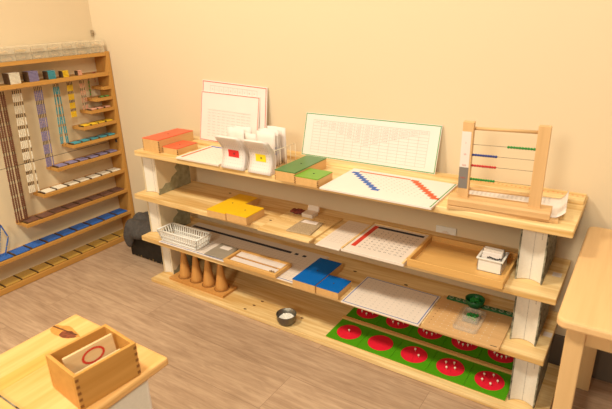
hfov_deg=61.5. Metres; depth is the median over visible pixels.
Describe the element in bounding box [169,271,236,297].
stand
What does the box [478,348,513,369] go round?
plate
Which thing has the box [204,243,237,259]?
booklet
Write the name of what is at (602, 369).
baseboard
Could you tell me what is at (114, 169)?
bead square
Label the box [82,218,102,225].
bead square
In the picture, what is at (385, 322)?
plate
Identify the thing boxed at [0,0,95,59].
wall
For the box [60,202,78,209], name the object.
bead square
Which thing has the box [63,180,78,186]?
bead square
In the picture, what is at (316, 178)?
lidded box
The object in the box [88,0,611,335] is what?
wall
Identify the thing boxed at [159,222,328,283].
board
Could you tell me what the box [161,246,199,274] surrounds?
support
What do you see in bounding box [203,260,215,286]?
cone
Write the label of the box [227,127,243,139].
paper sheet
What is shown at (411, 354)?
plate
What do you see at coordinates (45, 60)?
shelf
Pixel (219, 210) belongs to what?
lidded box
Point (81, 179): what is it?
bead square
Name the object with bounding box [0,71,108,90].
shelf
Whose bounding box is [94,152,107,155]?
bead square
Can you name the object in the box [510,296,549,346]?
concrete block
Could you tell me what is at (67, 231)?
bead square
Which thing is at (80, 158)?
bead square
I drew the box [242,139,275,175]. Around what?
card stack
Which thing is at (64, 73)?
cube
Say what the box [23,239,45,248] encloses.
bead square
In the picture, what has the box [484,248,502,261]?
card
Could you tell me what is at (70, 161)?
bead square
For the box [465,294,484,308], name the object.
bowl
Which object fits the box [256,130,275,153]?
paper sheet
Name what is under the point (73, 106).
chain
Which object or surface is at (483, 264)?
plastic box
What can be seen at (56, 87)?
chain
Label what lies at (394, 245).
board
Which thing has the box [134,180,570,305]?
shelf
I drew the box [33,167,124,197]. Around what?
shelf
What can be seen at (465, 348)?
plate
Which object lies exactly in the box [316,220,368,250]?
board
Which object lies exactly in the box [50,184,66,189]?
bead square
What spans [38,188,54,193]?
bead square
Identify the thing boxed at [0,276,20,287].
bead square
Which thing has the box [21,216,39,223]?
bead square
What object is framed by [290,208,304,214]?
bundle
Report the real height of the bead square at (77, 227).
0.008 m
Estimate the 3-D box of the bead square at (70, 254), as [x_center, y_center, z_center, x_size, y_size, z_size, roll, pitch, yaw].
[-1.296,0.277,2.824,0.079,0.007,0.082,12,25,31]
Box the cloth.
[123,211,150,246]
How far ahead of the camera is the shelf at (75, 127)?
2.79 m
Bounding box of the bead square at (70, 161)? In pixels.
[63,160,77,164]
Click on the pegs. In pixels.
(284, 315)
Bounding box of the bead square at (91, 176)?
[85,174,100,178]
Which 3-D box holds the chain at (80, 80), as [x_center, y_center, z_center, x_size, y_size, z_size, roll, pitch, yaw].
[-1.180,-0.581,2.728,0.006,0.152,0.033,12,25,31]
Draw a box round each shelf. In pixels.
[0,52,105,66]
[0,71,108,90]
[0,208,130,265]
[0,228,124,295]
[16,186,127,227]
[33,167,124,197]
[46,149,121,171]
[62,132,118,148]
[72,119,116,130]
[80,105,114,113]
[85,95,112,101]
[92,85,110,89]
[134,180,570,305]
[151,258,559,408]
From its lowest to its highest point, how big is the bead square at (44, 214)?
0.007 m
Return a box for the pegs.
[279,313,293,318]
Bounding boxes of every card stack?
[214,135,249,170]
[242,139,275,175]
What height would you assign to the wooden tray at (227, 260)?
0.018 m
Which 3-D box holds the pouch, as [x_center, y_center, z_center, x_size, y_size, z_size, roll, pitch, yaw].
[0.001,0.089,2.012,0.108,0.007,0.130,12,25,31]
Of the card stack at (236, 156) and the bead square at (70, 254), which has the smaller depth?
the card stack at (236, 156)
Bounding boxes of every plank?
[134,136,587,238]
[142,216,557,365]
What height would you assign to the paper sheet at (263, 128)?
0.148 m
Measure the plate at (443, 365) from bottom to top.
0.018 m
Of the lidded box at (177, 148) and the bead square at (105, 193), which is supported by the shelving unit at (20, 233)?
the bead square at (105, 193)
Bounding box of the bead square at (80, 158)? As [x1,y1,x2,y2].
[73,157,87,161]
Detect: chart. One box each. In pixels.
[200,91,259,141]
[203,79,267,128]
[302,112,442,173]
[341,276,440,326]
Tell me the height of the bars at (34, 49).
0.012 m
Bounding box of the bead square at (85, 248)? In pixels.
[73,245,93,253]
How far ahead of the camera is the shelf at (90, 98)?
2.79 m
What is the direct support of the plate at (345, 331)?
on the stand at (502, 369)
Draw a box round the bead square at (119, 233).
[111,229,123,236]
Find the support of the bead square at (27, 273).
on the shelving unit at (20, 233)
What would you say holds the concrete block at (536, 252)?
on the shelf at (195, 197)
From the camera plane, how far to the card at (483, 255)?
1.65 m
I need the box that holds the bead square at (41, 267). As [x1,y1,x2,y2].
[29,262,51,272]
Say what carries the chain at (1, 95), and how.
hanging from the shelving unit at (20, 233)
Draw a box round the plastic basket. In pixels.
[157,222,211,250]
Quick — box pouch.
[286,219,322,235]
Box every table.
[0,315,167,408]
[552,227,611,408]
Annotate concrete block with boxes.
[108,380,152,408]
[508,342,551,408]
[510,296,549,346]
[515,229,556,284]
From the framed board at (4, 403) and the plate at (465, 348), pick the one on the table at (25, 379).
the framed board at (4, 403)
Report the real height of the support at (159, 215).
0.192 m
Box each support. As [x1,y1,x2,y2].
[141,157,190,194]
[147,201,190,232]
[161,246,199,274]
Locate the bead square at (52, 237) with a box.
[39,234,60,242]
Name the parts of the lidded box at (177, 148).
lid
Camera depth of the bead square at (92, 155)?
2.80 m
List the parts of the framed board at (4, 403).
frame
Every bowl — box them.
[276,308,296,325]
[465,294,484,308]
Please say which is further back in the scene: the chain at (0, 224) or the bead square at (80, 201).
the bead square at (80, 201)
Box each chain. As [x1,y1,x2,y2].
[0,92,27,222]
[0,224,8,254]
[12,89,39,192]
[33,86,54,166]
[53,84,68,143]
[66,82,76,117]
[79,80,87,109]
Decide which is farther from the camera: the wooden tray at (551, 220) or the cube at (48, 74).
the cube at (48, 74)
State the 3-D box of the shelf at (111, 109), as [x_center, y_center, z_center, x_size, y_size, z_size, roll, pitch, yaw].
[-1.140,-0.518,2.809,0.103,0.016,0.144,12,25,31]
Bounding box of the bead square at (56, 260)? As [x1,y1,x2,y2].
[44,256,66,265]
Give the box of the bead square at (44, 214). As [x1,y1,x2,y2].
[34,211,53,218]
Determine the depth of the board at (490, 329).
1.76 m
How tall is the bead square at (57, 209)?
0.007 m
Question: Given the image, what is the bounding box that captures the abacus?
[447,120,552,219]
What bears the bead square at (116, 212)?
on the shelving unit at (20, 233)
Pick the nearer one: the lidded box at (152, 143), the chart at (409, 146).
the chart at (409, 146)
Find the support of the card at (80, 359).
in the box at (84, 388)
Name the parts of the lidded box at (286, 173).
lid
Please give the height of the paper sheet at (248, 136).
0.132 m
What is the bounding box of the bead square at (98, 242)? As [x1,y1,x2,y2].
[86,239,106,247]
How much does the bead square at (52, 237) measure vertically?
0.008 m
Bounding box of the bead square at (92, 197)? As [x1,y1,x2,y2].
[85,194,102,200]
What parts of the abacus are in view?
grey panel, white panel, post, rod, rod, post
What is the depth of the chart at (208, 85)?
2.31 m
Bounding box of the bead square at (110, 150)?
[103,149,116,152]
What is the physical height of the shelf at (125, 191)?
0.017 m
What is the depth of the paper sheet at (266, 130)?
2.05 m
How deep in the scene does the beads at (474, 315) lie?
1.77 m
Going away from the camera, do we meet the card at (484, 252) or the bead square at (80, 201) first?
the card at (484, 252)
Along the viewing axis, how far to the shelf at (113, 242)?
2.77 m
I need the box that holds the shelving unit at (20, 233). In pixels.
[0,51,134,295]
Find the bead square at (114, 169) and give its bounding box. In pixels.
[105,167,120,172]
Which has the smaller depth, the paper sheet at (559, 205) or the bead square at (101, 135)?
the paper sheet at (559, 205)
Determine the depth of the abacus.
1.52 m
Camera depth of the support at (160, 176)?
2.47 m
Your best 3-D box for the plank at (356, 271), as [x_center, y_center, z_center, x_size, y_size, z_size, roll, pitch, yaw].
[0.043,0.279,2.184,1.850,0.025,0.306,12,25,31]
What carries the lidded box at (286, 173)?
on the plank at (568, 222)
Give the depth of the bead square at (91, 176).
2.83 m
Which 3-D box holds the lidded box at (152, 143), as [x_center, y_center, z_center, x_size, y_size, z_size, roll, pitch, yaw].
[-0.646,-0.303,2.421,0.108,0.062,0.218,12,25,31]
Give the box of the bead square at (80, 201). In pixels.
[73,198,90,204]
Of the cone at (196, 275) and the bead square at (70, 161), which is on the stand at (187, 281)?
the cone at (196, 275)
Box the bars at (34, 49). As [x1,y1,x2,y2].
[30,48,42,50]
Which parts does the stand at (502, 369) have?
rail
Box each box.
[45,324,140,408]
[142,128,193,152]
[162,140,197,154]
[207,194,257,219]
[226,204,263,224]
[274,155,325,182]
[292,258,341,292]
[295,168,332,187]
[302,204,319,218]
[316,275,350,299]
[476,247,508,274]
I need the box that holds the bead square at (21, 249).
[7,246,29,255]
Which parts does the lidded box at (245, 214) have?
lid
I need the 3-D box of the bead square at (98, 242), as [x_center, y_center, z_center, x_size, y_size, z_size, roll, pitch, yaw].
[-1.204,0.224,2.956,0.079,0.007,0.082,12,25,31]
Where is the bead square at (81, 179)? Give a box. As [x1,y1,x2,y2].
[73,177,89,182]
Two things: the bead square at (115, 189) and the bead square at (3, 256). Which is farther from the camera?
the bead square at (115, 189)
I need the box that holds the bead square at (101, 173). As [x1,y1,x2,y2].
[95,171,110,175]
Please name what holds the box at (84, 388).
on the table at (25, 379)
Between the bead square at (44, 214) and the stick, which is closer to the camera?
the stick
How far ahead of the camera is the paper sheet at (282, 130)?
2.08 m
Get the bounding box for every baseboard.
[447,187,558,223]
[548,333,611,382]
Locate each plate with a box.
[326,319,371,346]
[346,307,382,324]
[356,329,403,358]
[376,316,413,335]
[389,339,437,371]
[407,326,447,346]
[425,351,474,385]
[436,225,456,235]
[441,337,482,358]
[464,363,510,400]
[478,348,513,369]
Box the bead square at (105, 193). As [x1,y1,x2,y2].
[96,190,113,196]
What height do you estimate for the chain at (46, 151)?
0.401 m
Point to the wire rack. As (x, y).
(293, 143)
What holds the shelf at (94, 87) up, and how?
attached to the shelving unit at (20, 233)
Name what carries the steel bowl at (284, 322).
on the shelf at (257, 298)
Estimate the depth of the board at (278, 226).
2.04 m
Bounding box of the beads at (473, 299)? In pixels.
[470,297,480,302]
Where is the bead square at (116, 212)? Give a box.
[108,208,126,215]
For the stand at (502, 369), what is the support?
on the shelf at (257, 298)
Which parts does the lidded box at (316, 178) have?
lid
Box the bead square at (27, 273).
[13,269,36,279]
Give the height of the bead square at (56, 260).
0.007 m
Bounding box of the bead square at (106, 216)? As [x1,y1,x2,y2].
[96,213,115,220]
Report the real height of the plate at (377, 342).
0.005 m
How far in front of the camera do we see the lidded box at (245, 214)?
2.11 m
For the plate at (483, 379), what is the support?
on the stand at (502, 369)
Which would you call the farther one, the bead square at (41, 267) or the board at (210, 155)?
the bead square at (41, 267)
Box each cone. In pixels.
[179,252,191,277]
[191,256,202,282]
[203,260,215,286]
[215,264,227,290]
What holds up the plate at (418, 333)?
on the stand
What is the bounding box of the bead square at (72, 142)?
[68,141,80,144]
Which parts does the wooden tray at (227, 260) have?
paper strip, paper strip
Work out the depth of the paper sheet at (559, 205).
1.61 m
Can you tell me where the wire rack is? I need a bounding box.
[274,143,295,166]
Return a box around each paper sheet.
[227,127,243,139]
[233,125,251,138]
[245,132,256,140]
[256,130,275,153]
[259,129,278,165]
[263,128,280,164]
[267,126,286,163]
[469,187,568,217]
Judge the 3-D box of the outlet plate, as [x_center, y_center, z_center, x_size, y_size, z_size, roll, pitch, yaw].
[0.541,0.119,1.993,0.080,0.069,0.011,12,25,31]
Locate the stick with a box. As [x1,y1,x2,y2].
[235,255,276,268]
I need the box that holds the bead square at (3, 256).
[0,253,13,261]
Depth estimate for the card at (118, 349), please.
1.13 m
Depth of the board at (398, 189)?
1.78 m
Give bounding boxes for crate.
[131,239,162,263]
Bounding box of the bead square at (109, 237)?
[99,234,118,241]
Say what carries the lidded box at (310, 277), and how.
on the plank at (356, 271)
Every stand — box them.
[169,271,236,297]
[328,315,511,401]
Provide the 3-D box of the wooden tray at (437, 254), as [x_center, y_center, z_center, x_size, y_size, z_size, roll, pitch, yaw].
[0.526,0.184,1.720,0.309,0.026,0.223,12,25,31]
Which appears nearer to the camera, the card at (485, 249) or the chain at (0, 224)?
the card at (485, 249)
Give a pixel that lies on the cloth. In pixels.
(137, 226)
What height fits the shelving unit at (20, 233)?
1.078 m
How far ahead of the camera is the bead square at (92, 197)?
2.87 m
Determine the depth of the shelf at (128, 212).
2.76 m
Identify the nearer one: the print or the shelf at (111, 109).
the print
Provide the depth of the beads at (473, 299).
1.82 m
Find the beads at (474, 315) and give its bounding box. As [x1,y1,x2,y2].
[466,312,478,321]
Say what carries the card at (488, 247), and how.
in the plastic box at (483, 264)
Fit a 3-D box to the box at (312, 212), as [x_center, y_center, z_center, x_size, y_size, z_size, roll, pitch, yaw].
[0.020,0.029,2.127,0.052,0.036,0.059,12,25,31]
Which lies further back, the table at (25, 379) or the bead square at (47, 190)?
the bead square at (47, 190)
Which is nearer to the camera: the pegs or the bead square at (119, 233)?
the pegs
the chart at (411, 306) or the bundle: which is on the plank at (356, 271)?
the chart at (411, 306)
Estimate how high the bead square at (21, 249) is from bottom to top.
0.008 m
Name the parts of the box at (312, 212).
lid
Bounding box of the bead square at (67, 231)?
[54,228,75,236]
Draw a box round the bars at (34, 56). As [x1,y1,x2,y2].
[30,55,44,57]
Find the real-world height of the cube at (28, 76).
0.048 m
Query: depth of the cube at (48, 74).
2.52 m
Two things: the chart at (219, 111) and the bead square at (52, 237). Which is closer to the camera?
the chart at (219, 111)
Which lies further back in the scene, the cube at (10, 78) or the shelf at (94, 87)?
the shelf at (94, 87)
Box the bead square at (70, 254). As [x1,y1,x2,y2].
[59,250,80,259]
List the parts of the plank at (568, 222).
wooden strip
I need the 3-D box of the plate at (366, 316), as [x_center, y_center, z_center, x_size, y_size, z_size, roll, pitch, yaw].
[0.269,0.462,2.227,0.139,0.018,0.139,12,25,31]
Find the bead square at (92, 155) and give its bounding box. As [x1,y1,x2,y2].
[85,154,98,158]
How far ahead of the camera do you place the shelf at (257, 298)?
2.25 m
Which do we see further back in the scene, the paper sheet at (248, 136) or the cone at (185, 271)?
the cone at (185, 271)
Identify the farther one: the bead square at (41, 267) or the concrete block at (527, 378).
the bead square at (41, 267)
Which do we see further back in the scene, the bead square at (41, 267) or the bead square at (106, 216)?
the bead square at (106, 216)
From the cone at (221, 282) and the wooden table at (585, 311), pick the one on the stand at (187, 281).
the cone at (221, 282)
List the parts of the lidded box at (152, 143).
lid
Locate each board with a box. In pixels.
[0,395,19,408]
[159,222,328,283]
[176,146,222,165]
[257,208,342,242]
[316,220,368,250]
[319,168,457,209]
[341,222,431,266]
[421,295,512,350]
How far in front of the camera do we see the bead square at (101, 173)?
2.89 m
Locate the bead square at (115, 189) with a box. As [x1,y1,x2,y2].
[107,187,123,192]
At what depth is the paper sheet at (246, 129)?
2.13 m
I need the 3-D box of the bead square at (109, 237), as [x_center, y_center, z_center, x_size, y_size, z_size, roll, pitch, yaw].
[-1.158,0.197,3.021,0.079,0.007,0.082,12,25,31]
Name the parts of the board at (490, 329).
green strip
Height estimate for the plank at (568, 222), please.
0.038 m
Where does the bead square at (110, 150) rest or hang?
on the shelving unit at (20, 233)
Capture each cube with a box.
[2,72,20,84]
[22,70,39,81]
[42,70,55,78]
[58,70,68,77]
[74,70,81,75]
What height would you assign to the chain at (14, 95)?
0.510 m
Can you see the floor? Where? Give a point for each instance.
(218, 357)
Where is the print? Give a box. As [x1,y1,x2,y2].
[207,109,250,135]
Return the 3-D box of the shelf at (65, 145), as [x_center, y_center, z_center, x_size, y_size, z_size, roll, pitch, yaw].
[-1.174,-0.352,2.811,0.103,0.016,0.284,12,25,31]
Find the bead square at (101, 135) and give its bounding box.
[94,134,106,137]
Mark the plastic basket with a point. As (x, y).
(185, 239)
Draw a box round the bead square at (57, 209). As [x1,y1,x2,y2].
[47,207,65,213]
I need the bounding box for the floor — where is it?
[0,241,611,408]
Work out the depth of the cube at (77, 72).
2.64 m
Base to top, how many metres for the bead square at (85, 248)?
0.007 m
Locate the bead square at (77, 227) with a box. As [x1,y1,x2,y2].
[68,223,88,230]
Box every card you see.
[62,333,116,373]
[75,349,119,373]
[481,254,500,261]
[483,251,501,258]
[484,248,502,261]
[485,246,503,259]
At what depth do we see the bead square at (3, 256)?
2.51 m
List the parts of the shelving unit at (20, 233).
panel, panel, panel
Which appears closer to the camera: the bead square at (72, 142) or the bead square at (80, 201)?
the bead square at (72, 142)
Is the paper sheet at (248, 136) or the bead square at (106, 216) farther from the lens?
the bead square at (106, 216)
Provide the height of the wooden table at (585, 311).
0.580 m
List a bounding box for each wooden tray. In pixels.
[223,249,291,278]
[407,235,517,288]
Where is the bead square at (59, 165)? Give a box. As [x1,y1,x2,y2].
[52,163,66,167]
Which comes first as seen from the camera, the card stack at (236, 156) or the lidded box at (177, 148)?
the card stack at (236, 156)
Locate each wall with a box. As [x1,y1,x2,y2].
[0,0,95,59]
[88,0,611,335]
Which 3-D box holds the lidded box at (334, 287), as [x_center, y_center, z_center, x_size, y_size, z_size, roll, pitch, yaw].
[0.108,0.320,1.995,0.099,0.033,0.103,12,25,31]
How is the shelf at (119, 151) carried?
attached to the shelving unit at (20, 233)
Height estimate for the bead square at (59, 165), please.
0.008 m

